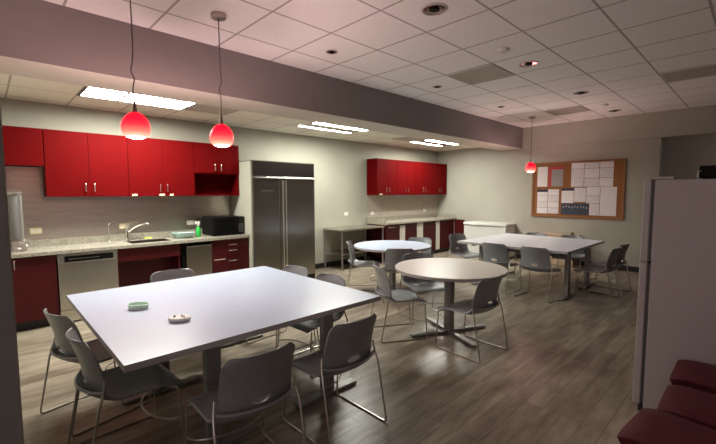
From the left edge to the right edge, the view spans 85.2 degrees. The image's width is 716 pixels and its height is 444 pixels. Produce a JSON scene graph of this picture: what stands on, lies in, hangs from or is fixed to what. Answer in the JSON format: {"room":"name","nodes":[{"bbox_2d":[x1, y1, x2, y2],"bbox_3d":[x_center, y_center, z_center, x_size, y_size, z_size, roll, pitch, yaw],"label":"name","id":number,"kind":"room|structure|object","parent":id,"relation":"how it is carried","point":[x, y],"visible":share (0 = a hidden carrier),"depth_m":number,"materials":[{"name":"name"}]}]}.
{"room":"common room","nodes":[
{"label":"common room","id":0,"kind":"room"},
{"bbox_2d":[0,136,21,443],"bbox_3d":[-2.159,0.010,0.408,2.652,2.962,0.140,-4,6,-44],"label":"wall","id":1,"kind":"structure","parent":0,"point":[10,423],"depth_m":1.30,"materials":[{"name":"paint"}]},
{"bbox_2d":[0,101,23,443],"bbox_3d":[-1.245,-0.065,1.375,0.010,2.962,0.020,-4,6,-44],"label":"trim","id":2,"kind":"structure","parent":1,"relation":"attached to","point":[1,130],"depth_m":1.39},
{"bbox_2d":[0,98,437,263],"bbox_3d":[-1.983,-0.314,6.685,11.620,2.660,0.150,-4,6,-44],"label":"wall","id":3,"kind":"structure","parent":0,"point":[340,166],"depth_m":7.53,"materials":[{"name":"paint"}]},
{"bbox_2d":[2,125,43,166],"bbox_3d":[-3.902,-0.859,4.459,0.435,0.430,0.312,-4,6,-44],"label":"upper cabinet","id":4,"kind":"object","parent":3,"relation":"attached to","point":[23,146],"visible":1,"depth_m":4.38,"materials":[{"name":"red laminate"}]},
{"bbox_2d":[30,228,41,233],"bbox_3d":[-3.915,0.108,4.732,0.116,0.072,0.009,-4,6,-44],"label":"wall outlet","id":5,"kind":"object","parent":3,"relation":"attached to","point":[32,230],"visible":1,"depth_m":4.73,"materials":[{"name":"white plastic"}]},
{"bbox_2d":[42,129,128,196],"bbox_3d":[-3.422,-0.716,4.910,0.855,0.786,0.346,-4,6,-44],"label":"upper cabinet","id":6,"kind":"object","parent":3,"relation":"attached to","point":[76,164],"visible":0.97,"depth_m":4.78,"materials":[{"name":"red laminate"}]},
{"bbox_2d":[5,166,228,239],"bbox_3d":[-3.190,-0.281,5.414,2.920,0.890,0.006,-4,6,-44],"label":"backsplash","id":7,"kind":"structure","parent":3,"relation":"attached to","point":[58,217],"depth_m":5.19,"materials":[{"name":"tile"}]},
{"bbox_2d":[127,137,194,195],"bbox_3d":[-2.805,-0.761,5.502,0.852,0.786,0.346,-4,6,-44],"label":"upper cabinet","id":8,"kind":"object","parent":3,"relation":"attached to","point":[156,167],"visible":0.91,"depth_m":5.38,"materials":[{"name":"red laminate"}]},
{"bbox_2d":[193,142,238,195],"bbox_3d":[-2.241,-0.803,6.043,0.712,0.786,0.346,-4,6,-44],"label":"upper cabinet","id":9,"kind":"object","parent":3,"relation":"attached to","point":[216,169],"visible":0.88,"depth_m":6.04,"materials":[{"name":"red laminate"}]},
{"bbox_2d":[315,256,366,268],"bbox_3d":[-0.511,0.862,8.078,1.940,0.100,0.014,-4,6,-44],"label":"baseboard","id":10,"kind":"structure","parent":3,"relation":"attached to","point":[345,261],"depth_m":8.10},
{"bbox_2d":[367,158,396,194],"bbox_3d":[0.556,-1.002,8.728,0.667,0.795,0.346,-4,6,-44],"label":"upper cabinet","id":11,"kind":"object","parent":3,"relation":"attached to","point":[381,173],"visible":1,"depth_m":8.56,"materials":[{"name":"red laminate"}]},
{"bbox_2d":[367,195,436,217],"bbox_3d":[1.181,-0.412,9.622,2.690,0.540,0.006,-4,6,-44],"label":"backsplash","id":12,"kind":"structure","parent":3,"relation":"attached to","point":[381,205],"depth_m":9.47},
{"bbox_2d":[397,160,414,194],"bbox_3d":[1.038,-1.038,9.190,0.667,0.795,0.346,-4,6,-44],"label":"upper cabinet","id":13,"kind":"object","parent":3,"relation":"attached to","point":[405,169],"visible":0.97,"depth_m":9.07,"materials":[{"name":"red laminate"}]},
{"bbox_2d":[415,162,431,194],"bbox_3d":[1.519,-1.074,9.652,0.667,0.795,0.346,-4,6,-44],"label":"upper cabinet","id":14,"kind":"object","parent":3,"relation":"attached to","point":[423,170],"visible":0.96,"depth_m":9.54,"materials":[{"name":"red laminate"}]},
{"bbox_2d":[432,163,446,194],"bbox_3d":[2.001,-1.110,10.114,0.667,0.795,0.346,-4,6,-44],"label":"upper cabinet","id":15,"kind":"object","parent":3,"relation":"attached to","point":[439,171],"visible":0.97,"depth_m":10.01,"materials":[{"name":"red laminate"}]},
{"bbox_2d":[0,73,478,151],"bbox_3d":[-1.392,-1.595,5.970,11.620,0.100,1.960,-4,6,-44],"label":"ceiling","id":16,"kind":"structure","parent":0,"point":[11,86],"depth_m":5.38,"materials":[{"name":"tile"}]},
{"bbox_2d":[77,86,195,109],"bbox_3d":[-2.529,-1.423,4.524,1.134,0.020,0.560,-4,6,-44],"label":"recessed light","id":17,"kind":"object","parent":16,"relation":"in","point":[90,92],"visible":0.71,"depth_m":4.49,"materials":[{"name":"white plastic"}]},
{"bbox_2d":[185,104,240,115],"bbox_3d":[-1.862,-1.470,5.066,0.560,0.010,0.580,-4,6,-44],"label":"ceiling vent","id":18,"kind":"object","parent":16,"relation":"in","point":[198,107],"visible":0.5,"depth_m":5.09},
{"bbox_2d":[296,122,368,133],"bbox_3d":[-0.401,-1.583,6.566,1.190,0.018,0.560,-4,6,-44],"label":"recessed light","id":19,"kind":"object","parent":16,"relation":"in","point":[313,125],"visible":0.76,"depth_m":6.52,"materials":[{"name":"white plastic"}]},
{"bbox_2d":[392,136,424,140],"bbox_3d":[1.040,-1.693,7.934,0.550,0.010,0.460,-4,6,-44],"label":"ceiling vent","id":20,"kind":"object","parent":16,"relation":"in","point":[407,138],"visible":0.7,"depth_m":7.98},
{"bbox_2d":[409,139,458,145],"bbox_3d":[1.699,-1.739,8.581,1.180,0.018,0.560,-4,6,-44],"label":"recessed light","id":21,"kind":"object","parent":16,"relation":"in","point":[426,142],"visible":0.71,"depth_m":8.57,"materials":[{"name":"white plastic"}]},
{"bbox_2d":[17,251,638,443],"bbox_3d":[1.742,1.229,4.500,13.800,0.100,8.720,-4,6,-44],"label":"floor","id":22,"kind":"structure","parent":0,"point":[565,374],"depth_m":3.11,"materials":[{"name":"brown wood"}]},
{"bbox_2d":[11,255,58,331],"bbox_3d":[-3.804,0.777,4.469,0.515,0.825,0.604,-4,6,-44],"label":"base cabinet","id":23,"kind":"object","parent":22,"relation":"on","point":[35,285],"visible":0.79,"depth_m":4.32,"materials":[{"name":"red laminate"}]},
{"bbox_2d":[11,229,249,257],"bbox_3d":[-2.990,0.239,5.221,3.044,0.129,0.614,-4,6,-44],"label":"countertop","id":24,"kind":"structure","parent":23,"relation":"on","point":[53,246],"depth_m":5.02,"materials":[{"name":"stone"}]},
{"bbox_2d":[7,191,27,252],"bbox_3d":[-3.809,-0.008,4.332,0.171,0.683,0.181,-4,6,-44],"label":"dispenser","id":25,"kind":"object","parent":24,"relation":"on","point":[15,201],"visible":0.91,"depth_m":4.30,"materials":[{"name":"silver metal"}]},
{"bbox_2d":[124,223,148,240],"bbox_3d":[-3.060,0.131,5.384,0.317,0.244,0.069,-1,5,-17],"label":"faucet","id":26,"kind":"object","parent":24,"relation":"on","point":[127,231],"visible":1,"depth_m":5.34,"materials":[{"name":"silver metal"}]},
{"bbox_2d":[126,238,170,243],"bbox_3d":[-2.864,0.341,5.340,0.498,0.160,0.368,-4,6,-44],"label":"sink","id":27,"kind":"object","parent":24,"relation":"in","point":[163,239],"visible":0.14,"depth_m":5.48,"materials":[{"name":"metal"}]},
{"bbox_2d":[171,231,194,238],"bbox_3d":[-2.560,0.185,5.698,0.304,0.088,0.245,-4,6,-44],"label":"dish rack","id":28,"kind":"object","parent":24,"relation":"on","point":[181,234],"visible":1,"depth_m":5.63,"materials":[{"name":"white plastic"}]},
{"bbox_2d":[195,221,200,236],"bbox_3d":[-2.387,0.104,5.803,0.079,0.232,0.068,-4,6,-44],"label":"spray bottle","id":29,"kind":"object","parent":24,"relation":"on","point":[198,230],"visible":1,"depth_m":5.78,"materials":[{"name":"green plastic"}]},
{"bbox_2d":[202,215,244,235],"bbox_3d":[-2.106,0.054,6.112,0.510,0.285,0.441,-4,6,-44],"label":"microwave","id":30,"kind":"object","parent":24,"relation":"on","point":[227,224],"visible":1,"depth_m":5.97,"materials":[{"name":"black plastic"}]},
{"bbox_2d":[56,249,118,320],"bbox_3d":[-3.397,0.749,4.859,0.594,0.820,0.586,-4,6,-44],"label":"dishwasher","id":31,"kind":"object","parent":22,"relation":"on","point":[81,272],"visible":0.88,"depth_m":4.60,"materials":[{"name":"metal"}]},
{"bbox_2d":[40,308,150,436],"bbox_3d":[-1.846,0.941,2.725,0.484,0.754,0.517,3,5,32],"label":"chair","id":32,"kind":"object","parent":22,"relation":"on","point":[62,349],"visible":0.68,"depth_m":2.54,"materials":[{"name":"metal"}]},
{"bbox_2d":[65,327,184,443],"bbox_3d":[-1.383,0.972,2.298,0.484,0.754,0.517,4,6,44],"label":"chair","id":33,"kind":"object","parent":22,"relation":"on","point":[112,384],"visible":0.94,"depth_m":2.25,"materials":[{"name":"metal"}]},
{"bbox_2d":[117,244,179,286],"bbox_3d":[-2.922,0.711,5.340,0.753,0.822,0.570,-4,6,-44],"label":"base cabinet","id":34,"kind":"object","parent":22,"relation":"on","point":[136,265],"visible":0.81,"depth_m":5.25,"materials":[{"name":"red laminate"}]},
{"bbox_2d":[66,279,275,443],"bbox_3d":[-1.390,0.957,2.731,0.810,0.720,1.730,-4,6,-44],"label":"conference table","id":35,"kind":"object","parent":22,"relation":"on","point":[135,339],"visible":0.86,"depth_m":2.38,"materials":[{"name":"white laminate"}]},
{"bbox_2d":[127,302,148,309],"bbox_3d":[-1.518,0.582,2.690,0.141,0.035,0.097,0,4,1],"label":"dish","id":36,"kind":"object","parent":35,"relation":"on","point":[135,305],"visible":1,"depth_m":2.66,"materials":[{"name":"ceramic"}]},
{"bbox_2d":[168,314,190,322],"bbox_3d":[-1.116,0.599,2.432,0.132,0.038,0.096,0,4,-4],"label":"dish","id":37,"kind":"object","parent":35,"relation":"on","point":[181,318],"visible":1,"depth_m":2.40,"materials":[{"name":"ceramic"}]},
{"bbox_2d":[150,269,193,282],"bbox_3d":[-1.718,0.865,3.724,0.484,0.754,0.517,-3,5,-37],"label":"chair","id":38,"kind":"object","parent":22,"relation":"on","point":[171,274],"visible":0.18,"depth_m":3.88,"materials":[{"name":"plastic"}]},
{"bbox_2d":[180,241,211,275],"bbox_3d":[-2.473,0.679,5.754,0.420,0.822,0.574,-4,6,-44],"label":"ice maker","id":39,"kind":"object","parent":22,"relation":"on","point":[195,256],"visible":0.47,"depth_m":5.54,"materials":[{"name":"silver metal"}]},
{"bbox_2d":[211,237,248,273],"bbox_3d":[-2.101,0.650,6.103,0.585,0.825,0.604,-4,6,-44],"label":"base cabinet","id":40,"kind":"object","parent":22,"relation":"on","point":[227,254],"visible":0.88,"depth_m":5.88,"materials":[{"name":"red laminate"}]},
{"bbox_2d":[231,161,253,267],"bbox_3d":[-1.863,0.050,6.250,0.018,2.000,0.660,-4,6,-44],"label":"end panel","id":41,"kind":"object","parent":22,"relation":"on","point":[241,205],"visible":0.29,"depth_m":6.09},
{"bbox_2d":[185,342,305,443],"bbox_3d":[-0.608,0.987,2.089,0.484,0.754,0.517,-4,6,-42],"label":"chair","id":42,"kind":"object","parent":22,"relation":"on","point":[251,385],"visible":1,"depth_m":1.91,"materials":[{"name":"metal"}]},
{"bbox_2d":[239,160,314,278],"bbox_3d":[-1.395,0.011,6.620,1.168,2.020,0.753,-4,6,-44],"label":"refrigerator","id":43,"kind":"object","parent":22,"relation":"on","point":[283,202],"visible":0.75,"depth_m":6.33,"materials":[{"name":"metal"}]},
{"bbox_2d":[175,266,380,408],"bbox_3d":[-0.760,0.910,3.335,0.937,0.720,1.730,-4,6,-44],"label":"conference table","id":44,"kind":"object","parent":22,"relation":"on","point":[284,299],"visible":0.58,"depth_m":3.00,"materials":[{"name":"white laminate"}]},
{"bbox_2d":[247,265,315,349],"bbox_3d":[-0.772,0.849,3.909,0.484,0.754,0.517,4,6,41],"label":"chair","id":45,"kind":"object","parent":22,"relation":"on","point":[295,269],"visible":0.18,"depth_m":4.04,"materials":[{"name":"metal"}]},
{"bbox_2d":[277,273,347,377],"bbox_3d":[-0.386,0.880,3.494,0.484,0.754,0.517,4,6,44],"label":"chair","id":46,"kind":"object","parent":22,"relation":"on","point":[310,325],"visible":0.32,"depth_m":3.47,"materials":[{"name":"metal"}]},
{"bbox_2d":[283,313,386,443],"bbox_3d":[-0.156,0.950,2.558,0.484,0.754,0.517,-4,6,-44],"label":"chair","id":47,"kind":"object","parent":22,"relation":"on","point":[348,345],"visible":0.98,"depth_m":2.38,"materials":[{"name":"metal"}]},
{"bbox_2d":[323,224,383,271],"bbox_3d":[-0.069,0.505,8.067,1.200,0.810,0.575,-4,6,-44],"label":"prep table","id":48,"kind":"object","parent":22,"relation":"on","point":[341,251],"visible":0.91,"depth_m":7.86,"materials":[{"name":"metal"}]},
{"bbox_2d":[326,248,368,254],"bbox_3d":[-0.071,0.590,8.075,1.140,0.020,0.520,-4,6,-44],"label":"shelf","id":49,"kind":"object","parent":48,"relation":"attached to","point":[345,251],"depth_m":7.86,"materials":[{"name":"metal"}]},
{"bbox_2d":[346,241,378,293],"bbox_3d":[0.074,0.683,6.081,0.517,0.754,0.484,0,4,4],"label":"chair","id":50,"kind":"object","parent":22,"relation":"on","point":[358,263],"visible":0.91,"depth_m":6.14,"materials":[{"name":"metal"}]},
{"bbox_2d":[367,224,404,262],"bbox_3d":[0.643,0.446,8.737,0.660,0.825,0.604,-4,6,-44],"label":"base cabinet","id":51,"kind":"object","parent":22,"relation":"on","point":[397,231],"visible":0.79,"depth_m":8.52,"materials":[{"name":"red laminate"}]},
{"bbox_2d":[366,213,456,224],"bbox_3d":[1.376,-0.086,9.410,2.733,0.129,0.614,-4,6,-44],"label":"countertop","id":52,"kind":"structure","parent":51,"relation":"on","point":[389,220],"depth_m":9.41,"materials":[{"name":"stone"}]},
{"bbox_2d":[354,240,430,290],"bbox_3d":[0.525,0.708,5.973,1.170,0.720,1.170,0,4,3],"label":"round table","id":53,"kind":"object","parent":22,"relation":"on","point":[381,246],"visible":0.58,"depth_m":5.93,"materials":[{"name":"white laminate"}]},
{"bbox_2d":[370,263,427,342],"bbox_3d":[0.419,0.826,4.181,0.517,0.754,0.484,-1,4,-14],"label":"chair","id":54,"kind":"object","parent":22,"relation":"on","point":[383,288],"visible":0.98,"depth_m":4.04,"materials":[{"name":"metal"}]},
{"bbox_2d":[381,248,416,302],"bbox_3d":[0.573,0.720,5.582,0.484,0.754,0.517,0,4,-1],"label":"chair","id":55,"kind":"object","parent":22,"relation":"on","point":[392,256],"visible":0.52,"depth_m":5.37,"materials":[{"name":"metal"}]},
{"bbox_2d":[405,222,422,252],"bbox_3d":[1.121,0.410,9.196,0.663,0.825,0.604,-4,6,-44],"label":"base cabinet","id":56,"kind":"object","parent":22,"relation":"on","point":[411,229],"visible":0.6,"depth_m":8.96,"materials":[{"name":"red wood"}]},
{"bbox_2d":[401,237,433,284],"bbox_3d":[0.995,0.653,6.460,0.484,0.754,0.517,1,5,18],"label":"chair","id":57,"kind":"object","parent":22,"relation":"on","point":[417,239],"visible":0.27,"depth_m":6.61,"materials":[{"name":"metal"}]},
{"bbox_2d":[398,253,443,323],"bbox_3d":[0.797,0.783,4.741,0.484,0.754,0.517,-1,4,-14],"label":"chair","id":58,"kind":"object","parent":22,"relation":"on","point":[417,285],"visible":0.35,"depth_m":4.80,"materials":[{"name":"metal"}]},
{"bbox_2d":[421,221,439,253],"bbox_3d":[1.610,0.374,9.664,0.689,0.825,0.604,-4,6,-44],"label":"base cabinet","id":59,"kind":"object","parent":22,"relation":"on","point":[431,229],"visible":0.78,"depth_m":9.52,"materials":[{"name":"red wood"}]},
{"bbox_2d":[437,219,464,252],"bbox_3d":[2.198,0.343,10.055,0.697,0.825,0.855,-4,6,-44],"label":"base cabinet","id":60,"kind":"object","parent":22,"relation":"on","point":[447,227],"visible":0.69,"depth_m":9.96,"materials":[{"name":"red laminate"}]},
{"bbox_2d":[395,258,507,347],"bbox_3d":[0.987,0.841,4.208,1.170,0.720,1.170,-2,5,-20],"label":"round table","id":61,"kind":"object","parent":22,"relation":"on","point":[449,271],"visible":0.85,"depth_m":4.14,"materials":[{"name":"white laminate"}]},
{"bbox_2d":[447,233,478,258],"bbox_3d":[1.925,0.606,7.049,0.484,0.754,0.517,-2,5,-29],"label":"chair","id":62,"kind":"object","parent":22,"relation":"on","point":[463,251],"visible":0.85,"depth_m":7.17,"materials":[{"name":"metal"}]},
{"bbox_2d":[435,274,507,362],"bbox_3d":[1.103,0.857,3.758,0.484,0.754,0.517,-4,6,-40],"label":"chair","id":63,"kind":"object","parent":22,"relation":"on","point":[487,289],"visible":1,"depth_m":3.58,"materials":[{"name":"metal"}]},
{"bbox_2d":[463,221,515,257],"bbox_3d":[3.099,0.413,9.242,0.530,0.805,1.070,-4,6,-44],"label":"chest freezer","id":64,"kind":"object","parent":22,"relation":"on","point":[472,229],"visible":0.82,"depth_m":9.09,"materials":[{"name":"white metal"}]},
{"bbox_2d":[477,242,520,294],"bbox_3d":[2.203,0.681,6.059,0.517,0.754,0.484,-4,6,-44],"label":"chair","id":65,"kind":"object","parent":22,"relation":"on","point":[499,252],"visible":0.88,"depth_m":5.87,"materials":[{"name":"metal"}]},
{"bbox_2d":[457,237,587,300],"bbox_3d":[2.530,0.693,6.125,0.868,0.720,1.680,-4,6,-44],"label":"conference table","id":66,"kind":"object","parent":22,"relation":"on","point":[555,249],"visible":0.71,"depth_m":5.79,"materials":[{"name":"white laminate"}]},
{"bbox_2d":[514,232,548,276],"bbox_3d":[3.249,0.589,7.248,0.484,0.754,0.517,4,6,42],"label":"chair","id":67,"kind":"object","parent":22,"relation":"on","point":[528,233],"visible":0.2,"depth_m":7.33,"materials":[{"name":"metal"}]},
{"bbox_2d":[514,246,561,302],"bbox_3d":[2.619,0.713,5.628,0.517,0.754,0.484,-4,6,-44],"label":"chair","id":68,"kind":"object","parent":22,"relation":"on","point":[529,255],"visible":1,"depth_m":5.46,"materials":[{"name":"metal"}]},
{"bbox_2d":[485,233,604,289],"bbox_3d":[3.159,0.646,6.728,0.872,0.720,1.680,-4,6,-44],"label":"conference table","id":69,"kind":"object","parent":22,"relation":"on","point":[590,243],"visible":0.48,"depth_m":6.44,"materials":[{"name":"white laminate"}]},
{"bbox_2d":[535,231,580,267],"bbox_3d":[4.128,0.567,8.243,0.425,0.645,0.930,-4,6,-44],"label":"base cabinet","id":70,"kind":"object","parent":22,"relation":"on","point":[561,262],"visible":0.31,"depth_m":8.05,"materials":[{"name":"brown wood"}]},
{"bbox_2d":[549,235,584,282],"bbox_3d":[3.686,0.622,6.795,0.484,0.754,0.517,4,6,42],"label":"chair","id":71,"kind":"object","parent":22,"relation":"on","point":[576,256],"visible":0.4,"depth_m":6.79,"materials":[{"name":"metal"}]},
{"bbox_2d":[573,247,622,303],"bbox_3d":[3.455,0.715,5.579,0.484,0.754,0.517,-4,6,-42],"label":"chair","id":72,"kind":"object","parent":22,"relation":"on","point":[611,265],"visible":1,"depth_m":5.43,"materials":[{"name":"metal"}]},
{"bbox_2d":[582,243,630,296],"bbox_3d":[3.818,0.686,5.946,0.484,0.754,0.517,-3,5,-38],"label":"chair","id":73,"kind":"object","parent":22,"relation":"on","point":[621,256],"visible":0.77,"depth_m":5.82,"materials":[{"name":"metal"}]},
{"bbox_2d":[617,408,715,443],"bbox_3d":[1.464,0.971,1.610,0.383,0.852,0.574,-3,5,-38],"label":"padded chair","id":74,"kind":"object","parent":22,"relation":"on","point":[649,425],"visible":1,"depth_m":1.71,"materials":[{"name":"red leather"}]},
{"bbox_2d":[632,176,715,410],"bbox_3d":[2.411,0.505,2.667,0.722,1.618,0.796,-4,6,-44],"label":"refrigerator","id":75,"kind":"object","parent":22,"relation":"on","point":[676,304],"visible":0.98,"depth_m":2.52,"materials":[{"name":"metal"}]},
{"bbox_2d":[697,165,715,178],"bbox_3d":[2.380,-0.310,2.404,0.253,0.085,0.406,-4,6,-44],"label":"box","id":76,"kind":"object","parent":75,"relation":"on","point":[708,171],"visible":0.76,"depth_m":2.44,"materials":[{"name":"plastic"}]},
{"bbox_2d":[657,385,715,429],"bbox_3d":[1.804,0.953,1.846,0.383,0.852,0.574,-4,6,-44],"label":"padded chair","id":77,"kind":"object","parent":22,"relation":"on","point":[695,405],"visible":0.84,"depth_m":1.93,"materials":[{"name":"red leather"}]},
{"bbox_2d":[669,360,715,393],"bbox_3d":[2.129,0.927,2.171,0.383,0.852,0.574,-4,6,-44],"label":"padded chair","id":78,"kind":"object","parent":22,"relation":"on","point":[698,375],"visible":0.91,"depth_m":2.23,"materials":[{"name":"red leather"}]},
{"bbox_2d":[44,0,715,127],"bbox_3d":[1.807,-1.700,2.627,11.620,0.100,6.250,-4,6,-44],"label":"ceiling","id":79,"kind":"structure","parent":0,"point":[616,51],"depth_m":3.80,"materials":[{"name":"tile"}]},
{"bbox_2d":[121,0,149,138],"bbox_3d":[-1.591,-1.124,2.751,0.186,1.057,0.186,-4,6,-44],"label":"pendant light","id":80,"kind":"object","parent":79,"relation":"hanging from","point":[134,125],"visible":1,"depth_m":2.73,"materials":[{"name":"red"}]},
{"bbox_2d":[210,11,233,146],"bbox_3d":[-1.131,-1.154,3.193,0.186,1.065,0.186,-4,6,-44],"label":"pendant light","id":81,"kind":"object","parent":79,"relation":"hanging from","point":[221,135],"visible":1,"depth_m":3.16,"materials":[{"name":"red"}]},
{"bbox_2d":[421,3,447,15],"bbox_3d":[0.603,-1.671,3.075,0.210,0.022,0.210,-4,6,-44],"label":"recessed light","id":82,"kind":"object","parent":79,"relation":"in","point":[432,9],"visible":1,"depth_m":3.06,"materials":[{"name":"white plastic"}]},
{"bbox_2d":[446,64,514,84],"bbox_3d":[1.513,-1.810,4.806,0.600,0.010,0.600,-4,6,-44],"label":"ceiling vent","id":83,"kind":"object","parent":79,"relation":"in","point":[490,72],"visible":1,"depth_m":4.77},
{"bbox_2d":[519,60,538,66],"bbox_3d":[1.922,-1.772,4.382,0.210,0.022,0.210,-4,6,-44],"label":"recessed light","id":84,"kind":"object","parent":79,"relation":"in","point":[532,62],"visible":1,"depth_m":4.36,"materials":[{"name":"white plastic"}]},
{"bbox_2d":[525,116,535,171],"bbox_3d":[3.348,-1.493,7.518,0.186,1.058,0.186,-4,6,-44],"label":"pendant light","id":85,"kind":"object","parent":79,"relation":"hanging from","point":[530,167],"visible":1,"depth_m":7.49,"materials":[{"name":"red"}]},
{"bbox_2d":[543,106,589,115],"bbox_3d":[3.711,-1.973,6.914,0.540,0.010,0.600,-4,6,-44],"label":"ceiling vent","id":86,"kind":"object","parent":79,"relation":"in","point":[575,109],"visible":1,"depth_m":6.88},
{"bbox_2d":[659,64,715,82],"bbox_3d":[4.301,-1.793,4.512,0.530,0.010,1.210,-4,6,-44],"label":"ceiling vent","id":87,"kind":"object","parent":79,"relation":"in","point":[708,70],"visible":1,"depth_m":4.74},
{"bbox_2d":[437,105,715,266],"bbox_3d":[5.092,-0.570,7.565,0.180,3.012,8.670,-4,6,-44],"label":"wall","id":88,"kind":"structure","parent":0,"point":[488,185],"depth_m":8.07,"materials":[{"name":"paint"}]},
{"bbox_2d":[0,0,522,150],"bbox_3d":[-0.590,-1.644,5.022,11.470,0.565,0.550,-4,6,-44],"label":"soffit","id":89,"kind":"object","parent":88,"relation":"attached to","point":[40,39],"depth_m":3.80,"materials":[{"name":"paint"}]},
{"bbox_2d":[516,254,638,272],"bbox_3d":[4.575,0.849,8.117,0.014,0.100,2.570,-4,6,-44],"label":"baseboard","id":90,"kind":"structure","parent":88,"relation":"attached to","point":[623,268],"depth_m":7.52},
{"bbox_2d":[531,158,626,219],"bbox_3d":[4.497,-0.669,8.068,0.028,1.180,1.755,-4,6,-44],"label":"cork board","id":91,"kind":"object","parent":88,"relation":"attached to","point":[619,177],"visible":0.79,"depth_m":8.04,"materials":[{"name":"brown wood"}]},
{"bbox_2d":[537,167,547,186],"bbox_3d":[4.039,-0.990,8.519,0.002,0.431,0.211,-4,6,-44],"label":"paper sheet","id":92,"kind":"object","parent":91,"relation":"attached to","point":[542,171],"visible":1,"depth_m":8.52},
{"bbox_2d":[537,195,547,200],"bbox_3d":[4.049,-0.520,8.545,0.002,0.127,0.219,-4,6,-44],"label":"paper sheet","id":93,"kind":"object","parent":91,"relation":"attached to","point":[539,197],"visible":1,"depth_m":8.54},
{"bbox_2d":[537,189,547,194],"bbox_3d":[4.048,-0.652,8.534,0.003,0.127,0.219,-4,6,-44],"label":"paper sheet","id":94,"kind":"object","parent":91,"relation":"attached to","point":[539,191],"visible":1,"depth_m":8.53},
{"bbox_2d":[548,189,558,194],"bbox_3d":[4.207,-0.640,8.371,0.002,0.127,0.219,-4,6,-44],"label":"paper sheet","id":95,"kind":"object","parent":91,"relation":"attached to","point":[550,191],"visible":1,"depth_m":8.37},
{"bbox_2d":[548,195,558,200],"bbox_3d":[4.207,-0.508,8.381,0.002,0.127,0.219,-4,6,-44],"label":"paper sheet","id":96,"kind":"object","parent":91,"relation":"attached to","point":[550,197],"visible":1,"depth_m":8.38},
{"bbox_2d":[548,202,558,207],"bbox_3d":[4.207,-0.376,8.391,0.002,0.127,0.219,-4,6,-44],"label":"paper sheet","id":97,"kind":"object","parent":91,"relation":"attached to","point":[550,204],"visible":1,"depth_m":8.38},
{"bbox_2d":[548,166,563,186],"bbox_3d":[4.230,-0.969,8.320,0.003,0.419,0.290,-4,6,-44],"label":"poster","id":98,"kind":"object","parent":91,"relation":"attached to","point":[555,173],"visible":1,"depth_m":8.32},
{"bbox_2d":[561,188,573,202],"bbox_3d":[4.401,-0.553,8.174,0.003,0.307,0.237,-4,6,-44],"label":"paper sheet","id":99,"kind":"object","parent":91,"relation":"attached to","point":[567,196],"visible":1,"depth_m":8.17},
{"bbox_2d":[561,203,588,214],"bbox_3d":[4.502,-0.269,8.091,0.003,0.236,0.526,-4,6,-44],"label":"print","id":100,"kind":"object","parent":91,"relation":"attached to","point":[566,208],"visible":1,"depth_m":8.09},
{"bbox_2d":[571,169,583,186],"bbox_3d":[4.523,-0.908,8.021,0.002,0.366,0.237,-4,6,-44],"label":"paper sheet","id":101,"kind":"object","parent":91,"relation":"attached to","point":[577,175],"visible":1,"depth_m":8.02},
{"bbox_2d":[572,163,583,168],"bbox_3d":[4.522,-1.164,8.002,0.002,0.136,0.237,-4,6,-44],"label":"paper sheet","id":102,"kind":"object","parent":91,"relation":"attached to","point":[574,165],"visible":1,"depth_m":8.01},
{"bbox_2d":[574,188,585,201],"bbox_3d":[4.566,-0.558,8.003,0.002,0.295,0.219,-4,6,-44],"label":"paper sheet","id":103,"kind":"object","parent":91,"relation":"attached to","point":[579,193],"visible":1,"depth_m":8.00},
{"bbox_2d":[584,168,598,177],"bbox_3d":[4.702,-0.983,7.828,0.002,0.189,0.263,-4,6,-44],"label":"paper sheet","id":104,"kind":"object","parent":91,"relation":"attached to","point":[592,172],"visible":1,"depth_m":7.82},
{"bbox_2d":[584,178,598,186],"bbox_3d":[4.702,-0.797,7.842,0.002,0.171,0.263,-4,6,-44],"label":"paper sheet","id":105,"kind":"object","parent":91,"relation":"attached to","point":[588,182],"visible":1,"depth_m":7.84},
{"bbox_2d":[585,162,599,167],"bbox_3d":[4.702,-1.151,7.816,0.002,0.136,0.263,-4,6,-44],"label":"paper sheet","id":106,"kind":"object","parent":91,"relation":"attached to","point":[587,164],"visible":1,"depth_m":7.81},
{"bbox_2d":[586,187,599,195],"bbox_3d":[4.730,-0.619,7.827,0.002,0.171,0.237,-4,6,-44],"label":"paper sheet","id":107,"kind":"object","parent":91,"relation":"attached to","point":[595,191],"visible":1,"depth_m":7.82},
{"bbox_2d":[586,196,599,203],"bbox_3d":[4.730,-0.451,7.840,0.002,0.153,0.237,-4,6,-44],"label":"paper sheet","id":108,"kind":"object","parent":91,"relation":"attached to","point":[589,199],"visible":1,"depth_m":7.84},
{"bbox_2d":[589,204,598,215],"bbox_3d":[4.752,-0.250,7.833,0.002,0.236,0.176,-4,6,-44],"label":"paper sheet","id":109,"kind":"object","parent":91,"relation":"attached to","point":[593,208],"visible":1,"depth_m":7.83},
{"bbox_2d":[599,178,612,186],"bbox_3d":[4.882,-0.784,7.656,0.002,0.171,0.237,-4,6,-44],"label":"paper sheet","id":110,"kind":"object","parent":91,"relation":"attached to","point":[603,182],"visible":1,"depth_m":7.66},
{"bbox_2d":[599,168,613,177],"bbox_3d":[4.881,-0.969,7.642,0.002,0.189,0.237,-4,6,-44],"label":"paper sheet","id":111,"kind":"object","parent":91,"relation":"attached to","point":[604,172],"visible":1,"depth_m":7.64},
{"bbox_2d":[600,161,613,167],"bbox_3d":[4.881,-1.137,7.630,0.002,0.136,0.237,-4,6,-44],"label":"paper sheet","id":112,"kind":"object","parent":91,"relation":"attached to","point":[605,164],"visible":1,"depth_m":7.63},
{"bbox_2d":[599,187,616,215],"bbox_3d":[4.916,-0.405,7.650,0.002,0.572,0.281,-4,6,-44],"label":"paper sheet","id":113,"kind":"object","parent":91,"relation":"attached to","point":[608,195],"visible":1,"depth_m":7.65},
{"bbox_2d":[661,134,715,178],"bbox_3d":[6.994,-0.368,6.583,1.180,2.750,4.600,-4,6,-44],"label":"wall","id":114,"kind":"structure","parent":0,"point":[682,157],"depth_m":7.71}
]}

